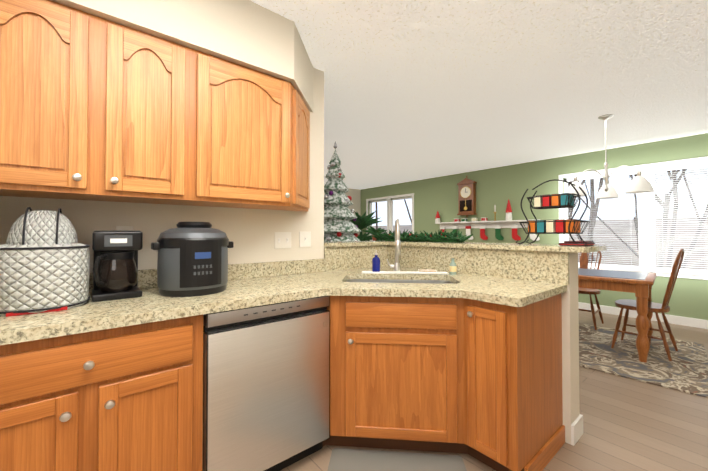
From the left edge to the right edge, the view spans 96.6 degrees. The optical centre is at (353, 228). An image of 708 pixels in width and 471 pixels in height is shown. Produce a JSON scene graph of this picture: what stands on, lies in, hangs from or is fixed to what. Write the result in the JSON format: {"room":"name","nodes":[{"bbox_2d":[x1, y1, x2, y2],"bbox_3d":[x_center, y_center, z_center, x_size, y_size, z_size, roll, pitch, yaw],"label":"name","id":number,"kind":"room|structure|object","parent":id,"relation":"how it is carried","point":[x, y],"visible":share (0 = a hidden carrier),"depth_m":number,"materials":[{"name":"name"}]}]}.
{"room":"kitchen","nodes":[
{"label":"kitchen","id":0,"kind":"room"},
{"bbox_2d":[0,0,323,272],"bbox_3d":[-1.885,-0.021,0.931,4.500,2.480,0.490,1,-1,-40],"label":"wall","id":1,"kind":"structure","parent":0,"point":[251,35],"depth_m":1.74,"materials":[{"name":"beige paint"}]},
{"bbox_2d":[0,0,103,200],"bbox_3d":[-1.322,-0.523,1.340,0.353,0.756,0.347,1,-1,-40],"label":"upper cabinet","id":2,"kind":"object","parent":1,"relation":"attached to","point":[94,108],"depth_m":1.23,"materials":[{"name":"brown wood"}]},
{"bbox_2d":[116,226,133,230],"bbox_3d":[-1.200,0.042,1.651,0.075,0.115,0.016,1,-1,-40],"label":"switch plate","id":3,"kind":"object","parent":1,"relation":"attached to","point":[118,228],"depth_m":1.65,"materials":[{"name":"white plastic"}]},
{"bbox_2d":[100,19,195,204],"bbox_3d":[-1.049,-0.520,1.567,0.358,0.756,0.347,1,-1,-40],"label":"upper cabinet","id":4,"kind":"object","parent":1,"relation":"attached to","point":[148,82],"depth_m":1.44,"materials":[{"name":"brown wood"}]},
{"bbox_2d":[184,50,295,209],"bbox_3d":[-0.697,-0.516,1.859,0.556,0.756,0.347,1,-1,-40],"label":"upper cabinet","id":5,"kind":"object","parent":1,"relation":"attached to","point":[246,117],"depth_m":1.72,"materials":[{"name":"brown wood"}]},
{"bbox_2d":[275,232,290,248],"bbox_3d":[-0.500,0.081,2.233,0.129,0.115,0.016,1,-1,-40],"label":"switch plate","id":6,"kind":"object","parent":1,"relation":"attached to","point":[282,239],"depth_m":2.23,"materials":[{"name":"white plastic"}]},
{"bbox_2d":[284,90,309,211],"bbox_3d":[-0.385,-0.512,2.119,0.398,0.756,0.347,1,-1,-40],"label":"upper cabinet","id":7,"kind":"object","parent":1,"relation":"attached to","point":[302,112],"depth_m":2.13,"materials":[{"name":"brown wood"}]},
{"bbox_2d":[299,232,310,246],"bbox_3d":[-0.361,0.077,2.348,0.096,0.115,0.016,1,-1,-40],"label":"switch plate","id":8,"kind":"object","parent":1,"relation":"attached to","point":[304,237],"depth_m":2.35,"materials":[{"name":"white plastic"}]},
{"bbox_2d":[324,188,360,234],"bbox_3d":[-3.289,0.058,6.337,9.250,2.480,0.120,1,-1,-40],"label":"wall","id":9,"kind":"structure","parent":0,"point":[355,194],"depth_m":9.04,"materials":[{"name":"beige paint"}]},
{"bbox_2d":[250,0,707,189],"bbox_3d":[-0.608,-1.279,3.129,9.250,0.100,8.270,1,-1,-40],"label":"ceiling","id":10,"kind":"structure","parent":0,"point":[415,90],"depth_m":2.59,"materials":[{"name":"paint"}]},
{"bbox_2d":[566,114,653,198],"bbox_3d":[2.792,-0.792,3.437,0.704,0.865,0.728,1,-1,-40],"label":"chandelier","id":11,"kind":"object","parent":10,"relation":"hanging from","point":[639,183],"visible":0.94,"depth_m":3.41,"materials":[{"name":"white glass"}]},
{"bbox_2d":[280,310,707,470],"bbox_3d":[-0.608,1.301,3.091,9.250,0.100,8.270,1,-1,-40],"label":"floor","id":12,"kind":"structure","parent":0,"point":[631,425],"depth_m":1.94,"materials":[{"name":"brown wood"}]},
{"bbox_2d":[0,315,202,470],"bbox_3d":[-1.096,0.789,1.326,0.708,0.872,0.627,1,-1,-40],"label":"base cabinet","id":13,"kind":"object","parent":12,"relation":"on","point":[126,398],"depth_m":1.11,"materials":[{"name":"brown wood"}]},
{"bbox_2d":[0,245,568,344],"bbox_3d":[-0.166,0.344,1.579,2.454,0.426,1.437,1,-1,-40],"label":"countertop","id":14,"kind":"structure","parent":13,"relation":"on","point":[517,278],"depth_m":1.75,"materials":[{"name":"stone"}]},
{"bbox_2d":[0,207,89,316],"bbox_3d":[-1.266,0.111,1.288,0.291,0.400,0.347,1,-1,-40],"label":"cover","id":15,"kind":"object","parent":14,"relation":"on","point":[44,260],"visible":1,"depth_m":1.18,"materials":[{"name":"fabric"}]},
{"bbox_2d":[92,231,142,301],"bbox_3d":[-1.099,0.162,1.464,0.180,0.305,0.243,1,-1,-40],"label":"coffee maker","id":16,"kind":"object","parent":14,"relation":"on","point":[115,270],"visible":1,"depth_m":1.40,"materials":[{"name":"black plastic"}]},
{"bbox_2d":[151,222,233,296],"bbox_3d":[-0.813,0.140,1.603,0.366,0.352,0.335,1,-1,-40],"label":"pressure cooker","id":17,"kind":"object","parent":14,"relation":"on","point":[192,260],"visible":1,"depth_m":1.47,"materials":[{"name":"black plastic"}]},
{"bbox_2d":[386,219,400,270],"bbox_3d":[0.308,0.126,2.321,0.170,0.400,0.199,1,-1,-40],"label":"faucet","id":18,"kind":"object","parent":14,"relation":"on","point":[396,266],"visible":0.88,"depth_m":2.22,"materials":[{"name":"silver metal"}]},
{"bbox_2d":[362,269,447,273],"bbox_3d":[0.368,0.311,2.308,0.620,0.030,0.064,0,-1,5],"label":"tray","id":19,"kind":"object","parent":14,"relation":"on","point":[426,271],"visible":1,"depth_m":2.28,"materials":[{"name":"white"}]},
{"bbox_2d":[372,250,379,271],"bbox_3d":[0.164,0.236,2.328,0.059,0.156,0.060,1,-1,-40],"label":"soap bottle","id":20,"kind":"object","parent":19,"relation":"on","point":[376,263],"visible":1,"depth_m":2.30,"materials":[{"name":"blue plastic"}]},
{"bbox_2d":[449,258,456,274],"bbox_3d":[0.710,0.268,2.261,0.050,0.115,0.050,1,-1,-40],"label":"decorative bottle","id":21,"kind":"object","parent":14,"relation":"on","point":[453,268],"visible":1,"depth_m":2.24,"materials":[{"name":"clear glass"}]},
{"bbox_2d":[202,296,329,470],"bbox_3d":[-0.559,0.796,1.740,0.632,0.869,0.584,1,-1,-40],"label":"dishwasher","id":22,"kind":"object","parent":12,"relation":"on","point":[266,387],"visible":0.73,"depth_m":1.49,"materials":[{"name":"silver metal"}]},
{"bbox_2d":[324,141,361,241],"bbox_3d":[-0.245,0.051,4.120,1.208,2.430,1.220,1,-1,-40],"label":"tree","id":23,"kind":"object","parent":12,"relation":"on","point":[339,215],"visible":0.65,"depth_m":3.95,"materials":[{"name":"green plant"}]},
{"bbox_2d":[350,211,380,240],"bbox_3d":[0.212,0.410,8.338,1.119,1.833,1.034,1,-1,-40],"label":"plant","id":24,"kind":"object","parent":12,"relation":"on","point":[363,221],"visible":0.6,"depth_m":8.18,"materials":[{"name":"green plant"}]},
{"bbox_2d":[361,225,386,240],"bbox_3d":[0.554,0.617,7.725,0.523,1.401,0.588,1,-1,-40],"label":"plant","id":25,"kind":"object","parent":12,"relation":"on","point":[372,231],"visible":0.52,"depth_m":7.66,"materials":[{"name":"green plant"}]},
{"bbox_2d":[327,448,466,470],"bbox_3d":[0.188,1.219,1.271,0.700,0.008,0.920,0,-1,5],"label":"kitchen mat","id":26,"kind":"object","parent":12,"relation":"on","point":[343,459],"visible":1,"depth_m":1.66,"materials":[{"name":"grey fabric"}]},
{"bbox_2d":[323,296,531,470],"bbox_3d":[0.146,0.796,1.850,0.576,0.872,1.408,1,-1,-40],"label":"base cabinet","id":27,"kind":"object","parent":12,"relation":"on","point":[480,381],"depth_m":1.67,"materials":[{"name":"brown wood"}]},
{"bbox_2d":[532,294,564,470],"bbox_3d":[0.568,0.801,2.201,0.522,0.872,1.408,1,-1,-40],"label":"base cabinet","id":28,"kind":"object","parent":12,"relation":"on","point":[548,431],"depth_m":1.68,"materials":[{"name":"brown wood"}]},
{"bbox_2d":[579,323,707,397],"bbox_3d":[2.412,1.252,3.639,1.620,0.011,2.250,1,-1,-45],"label":"dining rug","id":29,"kind":"object","parent":12,"relation":"on","point":[685,369],"visible":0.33,"depth_m":2.96,"materials":[{"name":"beige carpet"}]},
{"bbox_2d":[578,251,603,329],"bbox_3d":[3.014,0.729,4.196,0.529,1.044,0.452,1,-1,-40],"label":"chair","id":30,"kind":"object","parent":29,"relation":"on","point":[584,263],"visible":0.33,"depth_m":4.15,"materials":[{"name":"brown wood"}]},
{"bbox_2d":[578,268,656,362],"bbox_3d":[2.553,0.863,3.573,0.840,0.764,1.250,1,-1,-45],"label":"dining table","id":31,"kind":"object","parent":29,"relation":"on","point":[639,284],"visible":0.48,"depth_m":3.03,"materials":[{"name":"brown wood"}]},
{"bbox_2d":[611,249,683,360],"bbox_3d":[2.992,0.715,3.212,0.440,1.044,0.521,1,-1,-40],"label":"chair","id":32,"kind":"object","parent":29,"relation":"on","point":[630,304],"visible":0.98,"depth_m":3.14,"materials":[{"name":"brown wood"}]},
{"bbox_2d":[424,246,579,443],"bbox_3d":[0.803,0.692,2.459,0.160,1.100,1.560,1,-1,-40],"label":"wall","id":33,"kind":"structure","parent":0,"point":[570,359],"depth_m":1.83,"materials":[{"name":"beige paint"}]},
{"bbox_2d":[324,241,606,252],"bbox_3d":[0.567,0.125,2.362,1.096,0.029,1.900,1,-1,-40],"label":"bar","id":34,"kind":"object","parent":33,"relation":"on","point":[545,247],"visible":0.9,"depth_m":2.18,"materials":[{"name":"stone"}]},
{"bbox_2d":[372,229,472,242],"bbox_3d":[0.585,0.058,2.966,0.284,0.120,1.100,1,-1,-40],"label":"garland","id":35,"kind":"object","parent":34,"relation":"on","point":[444,236],"visible":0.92,"depth_m":2.81,"materials":[{"name":"green plant"}]},
{"bbox_2d":[516,179,594,245],"bbox_3d":[1.306,-0.109,2.068,0.207,0.430,0.408,1,-1,-40],"label":"stand","id":36,"kind":"object","parent":34,"relation":"on","point":[560,226],"visible":1,"depth_m":2.01,"materials":[{"name":"black"}]},
{"bbox_2d":[571,414,582,435],"bbox_3d":[0.869,1.187,2.507,0.014,0.110,1.588,1,-1,-40],"label":"baseboard","id":37,"kind":"structure","parent":33,"relation":"attached to","point":[577,429],"depth_m":1.85,"materials":[{"name":"white wood"}]},
{"bbox_2d":[361,133,707,319],"bbox_3d":[2.891,0.053,6.018,0.150,2.480,8.270,1,-1,-40],"label":"wall","id":38,"kind":"structure","parent":0,"point":[498,187],"depth_m":5.56,"materials":[{"name":"green paint"}]},
{"bbox_2d":[366,193,413,240],"bbox_3d":[0.930,-0.073,8.310,0.140,1.560,1.740,1,-1,-40],"label":"window","id":39,"kind":"structure","parent":38,"relation":"in","point":[390,211],"depth_m":8.28,"materials":[{"name":"white"}]},
{"bbox_2d":[457,176,476,216],"bbox_3d":[2.325,-0.672,6.500,0.115,0.875,0.380,1,-1,-40],"label":"wall clock","id":40,"kind":"object","parent":38,"relation":"attached to","point":[466,196],"visible":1,"depth_m":6.44,"materials":[{"name":"brown wood"}]},
{"bbox_2d":[435,199,539,240],"bbox_3d":[2.510,-0.166,6.244,0.148,0.766,2.126,1,-1,-40],"label":"mantel shelf","id":41,"kind":"object","parent":38,"relation":"attached to","point":[484,223],"visible":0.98,"depth_m":6.14,"materials":[{"name":"white wood"}]},
{"bbox_2d":[558,156,707,279],"bbox_3d":[4.132,-0.129,4.457,0.140,1.560,2.160,1,-1,-40],"label":"window","id":42,"kind":"structure","parent":38,"relation":"in","point":[645,221],"depth_m":4.43,"materials":[{"name":"white"}]},
{"bbox_2d":[567,162,707,272],"bbox_3d":[4.129,-0.142,4.455,0.038,1.405,1.920,1,-1,-40],"label":"window blinds","id":43,"kind":"object","parent":42,"relation":"attached to","point":[662,246],"visible":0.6,"depth_m":4.26,"materials":[{"name":"white plastic"}]},
{"bbox_2d":[578,302,707,328],"bbox_3d":[2.838,1.237,5.937,0.015,0.110,8.240,1,-1,-40],"label":"baseboard","id":44,"kind":"structure","parent":38,"relation":"attached to","point":[687,321],"depth_m":4.30,"materials":[{"name":"white"}]},
{"label":"outside","id":45,"kind":"structure","parent":0,"visible":0},
{"bbox_2d":[372,218,707,268],"bbox_3d":[76.374,1.671,66.097,130.000,13.000,320.000,1,-1,-40],"label":"hill","id":46,"kind":"structure","parent":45,"point":[625,227],"depth_m":47.74,"materials":[{"name":"white"}]},
{"bbox_3d":[63.260,7.761,55.111,151.900,0.500,120.000,1,-1,-40],"label":"ground","id":47,"kind":"structure","parent":45,"visible":0},
{"bbox_2d":[376,169,707,267],"bbox_3d":[10.182,-3.005,11.628,23.850,19.802,29.857,1,-1,-40],"label":"trees","id":48,"kind":"object","parent":47,"relation":"on","point":[593,213],"depth_m":9.96,"materials":[{"name":"black plant"}]}
]}

